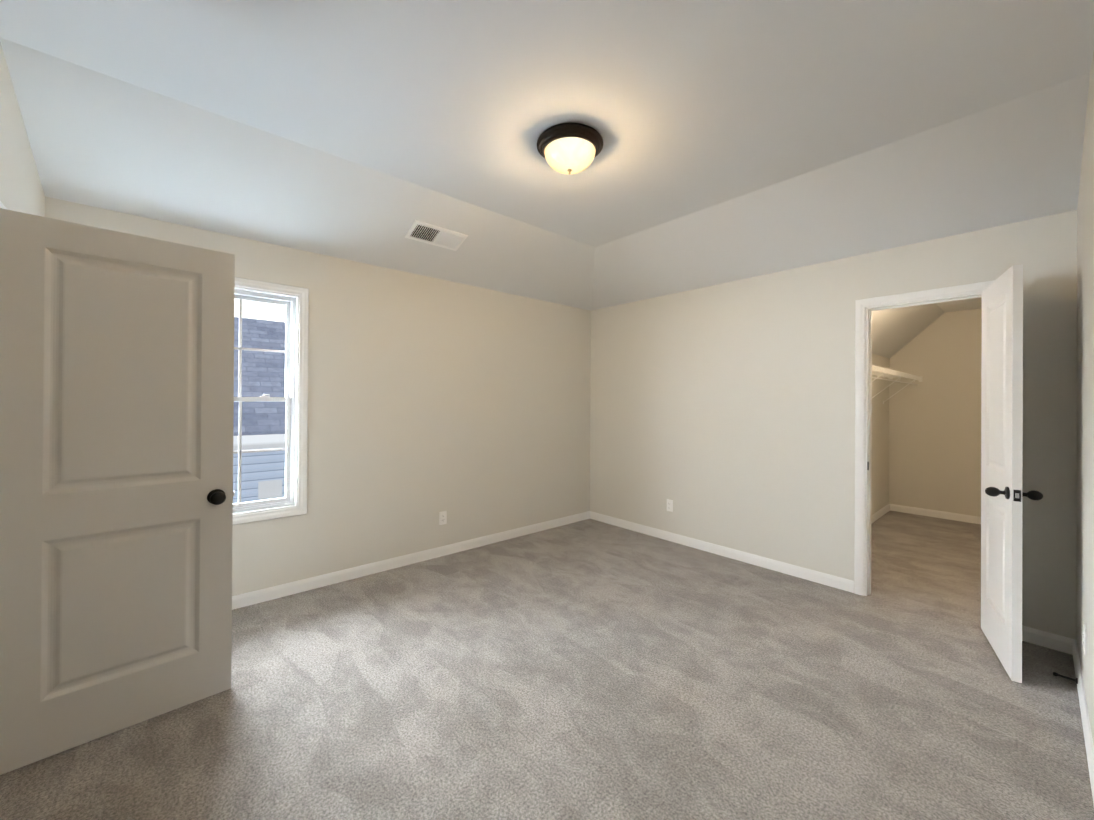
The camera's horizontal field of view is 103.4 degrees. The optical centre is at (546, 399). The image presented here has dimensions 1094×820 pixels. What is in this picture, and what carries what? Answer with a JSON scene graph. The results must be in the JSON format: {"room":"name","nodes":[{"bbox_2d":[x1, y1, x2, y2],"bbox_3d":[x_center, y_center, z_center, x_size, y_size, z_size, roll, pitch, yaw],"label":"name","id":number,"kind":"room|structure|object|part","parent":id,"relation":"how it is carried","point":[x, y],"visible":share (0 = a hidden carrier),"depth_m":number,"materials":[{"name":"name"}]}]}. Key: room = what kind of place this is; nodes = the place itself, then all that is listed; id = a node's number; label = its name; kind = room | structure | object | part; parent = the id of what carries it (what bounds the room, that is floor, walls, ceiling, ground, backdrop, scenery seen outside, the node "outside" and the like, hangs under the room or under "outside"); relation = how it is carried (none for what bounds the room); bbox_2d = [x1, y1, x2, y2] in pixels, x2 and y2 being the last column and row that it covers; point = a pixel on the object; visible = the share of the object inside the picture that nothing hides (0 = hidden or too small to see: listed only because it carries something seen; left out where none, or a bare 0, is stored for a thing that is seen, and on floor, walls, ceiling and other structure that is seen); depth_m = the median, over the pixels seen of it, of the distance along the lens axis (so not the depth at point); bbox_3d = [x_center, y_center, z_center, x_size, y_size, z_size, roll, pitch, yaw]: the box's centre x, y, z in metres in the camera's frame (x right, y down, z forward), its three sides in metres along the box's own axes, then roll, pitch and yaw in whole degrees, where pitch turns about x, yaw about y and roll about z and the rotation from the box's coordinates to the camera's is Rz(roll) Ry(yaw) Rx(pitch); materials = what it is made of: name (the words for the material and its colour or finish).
{"room":"empty bedroom","nodes":[
{"label":"empty bedroom","id":0,"kind":"room"},
{"bbox_2d":[0,42,59,219],"bbox_3d":[-1.499,-0.121,0.877,0.180,2.950,3.540,1,0,-41],"label":"wall","id":1,"kind":"structure","parent":0,"point":[21,190],"depth_m":1.84,"materials":[{"name":"white paint"}]},
{"bbox_2d":[0,201,7,209],"bbox_3d":[-2.273,0.303,1.751,0.156,2.097,0.821,1,0,-41],"label":"door frame","id":2,"kind":"structure","parent":1,"relation":"attached to","point":[2,206],"depth_m":1.63,"materials":[{"name":"white wood"}]},
{"bbox_2d":[0,208,234,774],"bbox_3d":[-1.729,0.331,1.787,0.700,2.025,0.170,1,0,-44],"label":"entry door","id":3,"kind":"structure","parent":1,"relation":"in","point":[116,424],"depth_m":1.74,"materials":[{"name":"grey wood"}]},
{"bbox_3d":[-1.524,0.442,1.988,0.068,0.068,0.170,1,0,-44],"label":"knob","id":4,"kind":"part","parent":3,"relation":"part of","materials":[{"name":"black metal"}]},
{"bbox_2d":[60,200,591,595],"bbox_3d":[-1.129,-0.110,3.702,4.470,2.950,0.150,1,0,-41],"label":"wall","id":5,"kind":"structure","parent":0,"point":[428,396],"depth_m":3.61,"materials":[{"name":"white paint"}]},
{"bbox_2d":[233,277,308,524],"bbox_3d":[-2.145,0.006,2.797,1.036,1.606,0.170,1,0,-41],"label":"window","id":6,"kind":"structure","parent":5,"relation":"in","point":[294,300],"depth_m":3.05,"materials":[{"name":"white"}]},
{"bbox_3d":[-2.161,0.006,2.815,0.804,1.374,0.033,1,0,-41],"label":"glass","id":7,"kind":"part","parent":6,"relation":"part of","materials":[{"name":"clear glass"}]},
{"bbox_2d":[232,512,587,609],"bbox_3d":[-1.073,1.324,3.647,4.200,0.083,0.013,1,0,-41],"label":"baseboard","id":8,"kind":"structure","parent":5,"relation":"attached to","point":[258,596],"depth_m":3.45,"materials":[{"name":"white wood"}]},
{"bbox_2d":[439,511,446,524],"bbox_3d":[-0.911,1.036,3.791,0.070,0.115,0.008,1,0,-41],"label":"electrical outlet","id":9,"kind":"object","parent":5,"relation":"attached to","point":[442,517],"visible":1,"depth_m":3.79,"materials":[{"name":"white plastic"}]},
{"bbox_2d":[0,511,1093,819],"bbox_3d":[0.745,1.434,2.884,9.120,0.120,3.860,1,0,-41],"label":"floor","id":10,"kind":"structure","parent":0,"point":[588,669],"depth_m":1.94,"materials":[{"name":"carpet"}]},
{"bbox_2d":[0,0,1093,310],"bbox_3d":[0.127,-1.258,2.313,4.402,0.487,3.790,1,0,-41],"label":"ceiling","id":11,"kind":"structure","parent":0,"point":[746,138],"depth_m":2.09,"materials":[{"name":"white paint"}]},
{"bbox_2d":[405,220,467,250],"bbox_3d":[-0.824,-1.223,3.239,0.425,0.011,0.198,1,-20,-41],"label":"ceiling vent","id":12,"kind":"object","parent":11,"relation":"in","point":[424,232],"visible":1,"depth_m":3.22,"materials":[{"name":"white metal"}]},
{"bbox_2d":[537,123,602,173],"bbox_3d":[0.121,-1.278,2.288,0.352,0.169,0.352,1,0,-41],"label":"ceiling light","id":13,"kind":"object","parent":11,"relation":"attached to","point":[568,148],"visible":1,"depth_m":2.20,"materials":[{"name":"white glass"}]},
{"bbox_2d":[588,211,1071,637],"bbox_3d":[1.743,-0.093,3.733,0.120,2.950,3.540,1,0,-41],"label":"wall","id":14,"kind":"structure","parent":0,"point":[722,414],"depth_m":3.43,"materials":[{"name":"white paint"}]},
{"bbox_2d":[667,499,672,511],"bbox_3d":[1.203,1.036,4.238,0.008,0.115,0.070,1,0,-41],"label":"electrical outlet","id":15,"kind":"object","parent":14,"relation":"attached to","point":[669,505],"visible":1,"depth_m":4.23,"materials":[{"name":"white plastic"}]},
{"bbox_2d":[588,511,853,592],"bbox_3d":[1.357,1.340,4.056,0.013,0.083,2.550,1,0,-41],"label":"baseboard","id":16,"kind":"structure","parent":14,"relation":"attached to","point":[793,570],"depth_m":3.73,"materials":[{"name":"white wood"}]},
{"bbox_2d":[854,280,994,595],"bbox_3d":[2.500,0.336,2.869,0.156,2.097,0.729,1,0,-41],"label":"door frame","id":17,"kind":"structure","parent":14,"relation":"attached to","point":[862,545],"depth_m":3.06,"materials":[{"name":"white wood"}]},
{"bbox_2d":[981,264,1042,682],"bbox_3d":[2.458,0.358,2.347,0.201,2.025,0.605,0,0,35],"label":"closet door","id":18,"kind":"structure","parent":14,"relation":"in","point":[1001,448],"depth_m":2.24,"materials":[{"name":"white wood"}]},
{"bbox_3d":[2.319,0.466,2.150,0.201,0.064,0.064,0,0,35],"label":"knob","id":19,"kind":"part","parent":18,"relation":"part of","materials":[{"name":"black metal"}]},
{"bbox_2d":[1013,490,1020,501],"bbox_3d":[2.281,0.466,2.096,0.025,0.056,0.010,0,0,35],"label":"door latch","id":20,"kind":"object","parent":18,"relation":"attached to","point":[1017,495],"depth_m":2.10,"materials":[{"name":"black"}]},
{"bbox_2d":[871,353,890,514],"bbox_3d":[3.213,-0.081,4.575,3.200,2.950,0.120,1,0,-41],"label":"wall","id":21,"kind":"structure","parent":0,"point":[881,413],"depth_m":5.23,"materials":[{"name":"white paint"}]},
{"bbox_2d":[871,504,891,523],"bbox_3d":[3.204,1.352,4.480,3.080,0.083,0.013,1,0,-41],"label":"baseboard","id":22,"kind":"structure","parent":21,"relation":"attached to","point":[887,508],"depth_m":5.19,"materials":[{"name":"white wood"}]},
{"bbox_2d":[872,365,921,403],"bbox_3d":[3.314,-0.129,4.369,3.077,0.347,0.320,1,0,-41],"label":"closet shelf","id":23,"kind":"object","parent":21,"relation":"attached to","point":[877,371],"visible":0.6,"depth_m":4.61,"materials":[{"name":"white metal"}]},
{"bbox_2d":[872,298,981,358],"bbox_3d":[3.643,-0.811,3.966,3.230,0.708,1.520,1,0,-41],"label":"ceiling","id":24,"kind":"structure","parent":0,"point":[895,330],"depth_m":4.74,"materials":[{"name":"white paint"}]},
{"bbox_2d":[891,308,981,516],"bbox_3d":[4.868,-0.069,5.026,0.120,2.950,1.390,1,0,-41],"label":"wall","id":25,"kind":"structure","parent":0,"point":[926,442],"depth_m":5.14,"materials":[{"name":"white paint"}]},
{"bbox_2d":[892,504,980,523],"bbox_3d":[4.809,1.364,4.978,0.013,0.083,1.350,1,0,-41],"label":"baseboard","id":26,"kind":"structure","parent":25,"relation":"attached to","point":[899,508],"depth_m":5.15,"materials":[{"name":"white wood"}]},
{"bbox_2d":[1072,51,1093,744],"bbox_3d":[2.545,-0.093,1.974,7.640,2.950,0.120,1,0,-41],"label":"wall","id":27,"kind":"structure","parent":0,"point":[1083,217],"depth_m":1.96,"materials":[{"name":"white paint"}]},
{"bbox_2d":[1053,672,1077,683],"bbox_3d":[2.493,1.335,2.080,0.026,0.026,0.076,1,0,-41],"label":"door stop","id":28,"kind":"object","parent":27,"relation":"attached to","point":[1065,677],"visible":1,"depth_m":2.08,"materials":[{"name":"black metal"}]},
{"bbox_2d":[1064,637,1067,647],"bbox_3d":[4.114,1.355,3.447,3.080,0.083,0.013,1,0,-41],"label":"baseboard","id":29,"kind":"structure","parent":27,"relation":"attached to","point":[1065,638],"depth_m":2.37,"materials":[{"name":"white"}]},
{"bbox_2d":[1068,638,1093,804],"bbox_3d":[1.292,1.329,0.962,4.200,0.083,0.013,1,0,-41],"label":"baseboard","id":30,"kind":"structure","parent":27,"relation":"attached to","point":[1072,643],"depth_m":1.82,"materials":[{"name":"white wood"}]},
{"bbox_2d":[1083,624,1086,655],"bbox_3d":[2.346,1.045,1.887,0.070,0.115,0.008,1,0,-41],"label":"electrical outlet","id":31,"kind":"object","parent":27,"relation":"attached to","point":[1085,639],"visible":1,"depth_m":1.87,"materials":[{"name":"white plastic"}]},
{"label":"outside","id":32,"kind":"structure","parent":0,"visible":0},
{"bbox_3d":[-9.283,4.634,9.757,60.000,0.200,40.000,1,0,-41],"label":"ground","id":33,"kind":"structure","parent":32,"visible":0},
{"bbox_2d":[233,451,284,503],"bbox_3d":[-5.267,2.599,9.758,22.000,3.920,5.700,1,0,-41],"label":"siding","id":34,"kind":"object","parent":33,"relation":"on","point":[258,476],"depth_m":6.65,"materials":[{"name":"blue plastic"}]},
{"bbox_2d":[233,434,285,499],"bbox_3d":[-3.258,1.032,7.493,22.400,1.005,0.390,1,0,-41],"label":"trim","id":35,"kind":"structure","parent":34,"relation":"attached to","point":[259,441],"depth_m":6.59,"materials":[{"name":"white"}]},
{"bbox_2d":[233,317,285,435],"bbox_3d":[-4.000,-0.537,8.351,22.600,0.060,3.450,1,37,-41],"label":"shingles","id":36,"kind":"object","parent":35,"relation":"on","point":[263,373],"depth_m":7.29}
]}

